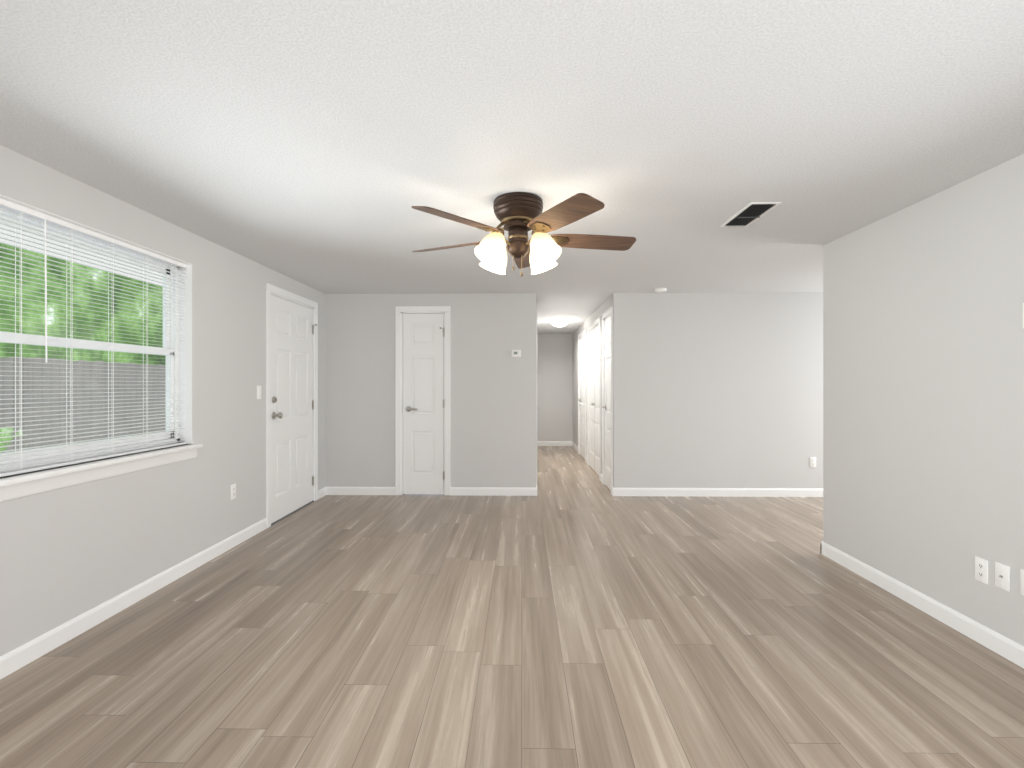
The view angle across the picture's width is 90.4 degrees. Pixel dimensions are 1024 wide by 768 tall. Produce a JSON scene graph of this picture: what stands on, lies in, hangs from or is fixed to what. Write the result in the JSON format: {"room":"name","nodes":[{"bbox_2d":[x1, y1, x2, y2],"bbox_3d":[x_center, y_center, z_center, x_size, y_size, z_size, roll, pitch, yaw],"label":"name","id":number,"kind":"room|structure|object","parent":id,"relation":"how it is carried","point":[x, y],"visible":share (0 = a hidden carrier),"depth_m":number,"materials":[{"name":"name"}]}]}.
{"room":"empty living room","nodes":[
{"label":"empty living room","id":0,"kind":"room"},
{"bbox_2d":[0,145,324,655],"bbox_3d":[-2.236,0.115,2.053,0.150,2.250,7.520,0,0,1],"label":"wall","id":1,"kind":"structure","parent":0,"point":[69,553],"depth_m":3.08,"materials":[{"name":"grey paint"}]},
{"bbox_2d":[0,194,202,501],"bbox_3d":[-2.205,-0.151,2.468,0.195,1.298,1.950,0,0,1],"label":"window","id":2,"kind":"structure","parent":1,"relation":"in","point":[176,350],"depth_m":2.69,"materials":[{"name":"white"}]},
{"bbox_2d":[0,518,266,678],"bbox_3d":[-2.167,1.195,1.419,0.013,0.090,5.894,0,0,1],"label":"baseboard","id":3,"kind":"structure","parent":1,"relation":"attached to","point":[19,657],"depth_m":2.71,"materials":[{"name":"white wood"}]},
{"bbox_2d":[231,483,235,499],"bbox_3d":[-2.126,0.820,3.872,0.016,0.114,0.070,0,0,1],"label":"outlet","id":4,"kind":"object","parent":1,"relation":"attached to","point":[233,491],"visible":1,"depth_m":3.87,"materials":[{"name":"white plastic"}]},
{"bbox_2d":[257,386,261,398],"bbox_3d":[-2.111,0.070,4.251,0.015,0.114,0.070,0,0,1],"label":"light switch","id":5,"kind":"object","parent":1,"relation":"attached to","point":[259,392],"visible":1,"depth_m":4.25,"materials":[{"name":"white plastic"}]},
{"bbox_2d":[266,283,317,527],"bbox_3d":[-2.171,0.186,4.898,0.171,2.107,1.064,0,0,1],"label":"door frame","id":6,"kind":"structure","parent":1,"relation":"attached to","point":[287,295],"depth_m":4.75,"materials":[{"name":"white wood"}]},
{"bbox_2d":[271,295,316,522],"bbox_3d":[-2.091,0.221,4.904,0.117,2.015,0.919,0,0,1],"label":"entry door","id":7,"kind":"structure","parent":1,"relation":"in","point":[292,404],"depth_m":4.85,"materials":[{"name":"white wood"}]},
{"bbox_2d":[0,446,1023,767],"bbox_3d":[1.782,1.290,4.252,8.100,0.100,12.070,0,0,1],"label":"floor","id":8,"kind":"structure","parent":0,"point":[574,612],"depth_m":2.32,"materials":[{"name":"laminate"}]},
{"bbox_2d":[0,0,1023,333],"bbox_3d":[1.782,-1.060,4.252,8.100,0.100,12.070,0,0,1],"label":"ceiling","id":9,"kind":"structure","parent":0,"point":[322,146],"depth_m":1.96,"materials":[{"name":"white paint"}]},
{"bbox_2d":[411,192,635,276],"bbox_3d":[0.051,-0.796,2.833,1.304,0.427,1.283,0,0,1],"label":"ceiling fan","id":10,"kind":"object","parent":9,"relation":"hanging from","point":[519,215],"visible":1,"depth_m":2.70,"materials":[{"name":"brown wood"}]},
{"bbox_2d":[550,319,569,327],"bbox_3d":[0.754,-0.946,8.037,0.310,0.128,0.310,0,0,1],"label":"light","id":11,"kind":"object","parent":9,"relation":"attached to","point":[559,323],"visible":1,"depth_m":7.93,"materials":[{"name":"white glass"}]},
{"bbox_2d":[654,288,666,292],"bbox_3d":[1.574,-0.990,5.391,0.130,0.040,0.130,0,0,1],"label":"smoke detector","id":12,"kind":"object","parent":9,"relation":"attached to","point":[658,290],"visible":1,"depth_m":5.35,"materials":[{"name":"white plastic"}]},
{"bbox_2d":[720,202,780,226],"bbox_3d":[1.413,-1.002,3.033,0.170,0.016,0.430,0,0,1],"label":"ceiling vent","id":13,"kind":"object","parent":9,"relation":"in","point":[749,214],"visible":1,"depth_m":3.01,"materials":[{"name":"white"}]},
{"bbox_2d":[537,334,572,440],"bbox_3d":[0.787,0.115,10.247,1.100,2.250,0.120,0,0,1],"label":"wall","id":14,"kind":"structure","parent":0,"point":[555,386],"depth_m":10.19,"materials":[{"name":"grey paint"}]},
{"bbox_2d":[537,441,571,445],"bbox_3d":[0.786,1.195,10.181,0.780,0.090,0.013,0,0,1],"label":"baseboard","id":15,"kind":"structure","parent":14,"relation":"attached to","point":[539,443],"depth_m":10.17,"materials":[{"name":"white wood"}]},
{"bbox_2d":[325,292,822,488],"bbox_3d":[1.809,0.115,5.676,7.800,2.250,0.120,0,0,1],"label":"wall","id":16,"kind":"structure","parent":0,"point":[719,390],"depth_m":5.62,"materials":[{"name":"grey paint"}]},
{"bbox_2d":[324,487,394,495],"bbox_3d":[-1.694,1.195,5.677,0.794,0.090,0.013,0,0,1],"label":"baseboard","id":17,"kind":"structure","parent":16,"relation":"attached to","point":[327,490],"depth_m":5.67,"materials":[{"name":"white wood"}]},
{"bbox_2d":[395,306,449,495],"bbox_3d":[-0.990,0.186,5.720,0.614,2.107,0.141,0,0,1],"label":"door frame","id":18,"kind":"structure","parent":16,"relation":"attached to","point":[400,311],"depth_m":5.66,"materials":[{"name":"white wood"}]},
{"bbox_2d":[403,313,444,493],"bbox_3d":[-0.984,0.221,5.666,0.469,2.015,0.093,0,0,1],"label":"closet door","id":19,"kind":"structure","parent":16,"relation":"in","point":[423,403],"depth_m":5.67,"materials":[{"name":"white wood"}]},
{"bbox_2d":[450,485,536,495],"bbox_3d":[-0.202,1.195,5.648,0.967,0.090,0.013,0,0,1],"label":"baseboard","id":20,"kind":"structure","parent":16,"relation":"attached to","point":[459,491],"depth_m":5.64,"materials":[{"name":"white wood"}]},
{"bbox_2d":[512,350,520,356],"bbox_3d":[0.048,-0.340,5.638,0.104,0.080,0.024,0,0,1],"label":"thermostat","id":21,"kind":"object","parent":16,"relation":"attached to","point":[516,353],"visible":1,"depth_m":5.63,"materials":[{"name":"white plastic"}]},
{"bbox_2d":[612,487,822,496],"bbox_3d":[3.397,1.195,5.585,4.563,0.090,0.023,0,0,1],"label":"baseboard","id":22,"kind":"structure","parent":16,"relation":"attached to","point":[696,492],"depth_m":5.60,"materials":[{"name":"white wood"}]},
{"bbox_2d":[810,457,815,466],"bbox_3d":[3.308,0.860,5.587,0.070,0.114,0.016,0,0,1],"label":"electrical outlet","id":23,"kind":"object","parent":16,"relation":"attached to","point":[812,461],"visible":1,"depth_m":5.58,"materials":[{"name":"white plastic"}]},
{"bbox_2d":[573,295,611,473],"bbox_3d":[1.233,0.115,7.953,0.120,2.250,4.450,0,0,1],"label":"wall","id":24,"kind":"structure","parent":0,"point":[606,305],"depth_m":9.30,"materials":[{"name":"grey paint"}]},
{"bbox_2d":[572,441,577,452],"bbox_3d":[1.197,1.195,9.592,0.013,0.090,1.174,0,0,1],"label":"baseboard","id":25,"kind":"structure","parent":24,"relation":"attached to","point":[573,444],"depth_m":9.70,"materials":[{"name":"white wood"}]},
{"bbox_2d":[578,336,584,458],"bbox_3d":[1.180,0.221,8.493,0.092,2.015,0.866,0,0,1],"label":"door","id":26,"kind":"structure","parent":24,"relation":"in","point":[582,397],"depth_m":8.59,"materials":[{"name":"white wood"}]},
{"bbox_2d":[578,329,586,462],"bbox_3d":[1.233,0.186,8.498,0.141,2.107,1.014,0,0,1],"label":"door frame","id":27,"kind":"structure","parent":24,"relation":"attached to","point":[582,334],"depth_m":8.12,"materials":[{"name":"white wood"}]},
{"bbox_2d":[589,325,598,475],"bbox_3d":[1.165,0.221,7.149,0.071,2.015,1.094,0,0,1],"label":"door","id":28,"kind":"structure","parent":24,"relation":"in","point":[594,399],"depth_m":7.14,"materials":[{"name":"white wood"}]},
{"bbox_2d":[587,317,600,479],"bbox_3d":[1.207,0.186,7.148,0.141,2.107,1.254,0,0,1],"label":"door frame","id":29,"kind":"structure","parent":24,"relation":"attached to","point":[594,324],"depth_m":6.82,"materials":[{"name":"white wood"}]},
{"bbox_2d":[602,316,610,490],"bbox_3d":[1.132,0.221,5.994,0.092,2.015,0.505,0,0,1],"label":"door","id":30,"kind":"structure","parent":24,"relation":"in","point":[607,406],"depth_m":6.06,"materials":[{"name":"white wood"}]},
{"bbox_2d":[602,306,612,494],"bbox_3d":[1.185,0.186,5.998,0.141,2.107,0.654,0,0,1],"label":"door frame","id":31,"kind":"structure","parent":24,"relation":"attached to","point":[607,313],"depth_m":6.26,"materials":[{"name":"white wood"}]},
{"bbox_2d":[823,154,1023,645],"bbox_3d":[2.279,0.115,0.956,0.120,2.250,5.500,0,0,1],"label":"wall","id":32,"kind":"structure","parent":0,"point":[923,409],"depth_m":2.71,"materials":[{"name":"grey paint"}]},
{"bbox_2d":[820,541,1023,667],"bbox_3d":[2.214,1.195,1.054,0.013,0.090,5.333,0,0,1],"label":"baseboard","id":33,"kind":"structure","parent":32,"relation":"attached to","point":[994,641],"depth_m":2.69,"materials":[{"name":"white wood"}]},
{"bbox_2d":[975,556,988,584],"bbox_3d":[2.247,0.890,2.427,0.016,0.114,0.070,0,0,1],"label":"outlet","id":34,"kind":"object","parent":32,"relation":"attached to","point":[981,570],"visible":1,"depth_m":2.42,"materials":[{"name":"white plastic"}]},
{"bbox_2d":[995,562,1009,591],"bbox_3d":[2.237,0.880,2.322,0.015,0.114,0.070,0,0,1],"label":"outlet","id":35,"kind":"object","parent":32,"relation":"attached to","point":[1002,576],"visible":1,"depth_m":2.32,"materials":[{"name":"white plastic"}]},
{"bbox_2d":[1020,569,1023,595],"bbox_3d":[2.239,0.870,2.202,0.008,0.114,0.070,0,0,1],"label":"outlet","id":36,"kind":"object","parent":32,"relation":"attached to","point":[1021,581],"visible":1,"depth_m":2.23,"materials":[{"name":"white plastic"}]},
{"bbox_3d":[0.253,0.115,7.982,0.120,2.250,4.430,0,0,1],"label":"wall","id":37,"kind":"structure","parent":0,"visible":0},
{"bbox_2d":[536,309,536,483],"bbox_3d":[0.232,0.186,6.327,0.141,2.107,0.914,0,0,1],"label":"door frame","id":38,"kind":"structure","parent":37,"relation":"attached to","point":[536,396],"depth_m":5.87,"materials":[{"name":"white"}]},
{"label":"outside","id":39,"kind":"structure","parent":0,"visible":0},
{"bbox_2d":[0,224,165,452],"bbox_3d":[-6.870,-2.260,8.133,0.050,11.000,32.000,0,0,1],"label":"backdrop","id":40,"kind":"structure","parent":39,"point":[77,376],"depth_m":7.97,"materials":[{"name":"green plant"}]}
]}

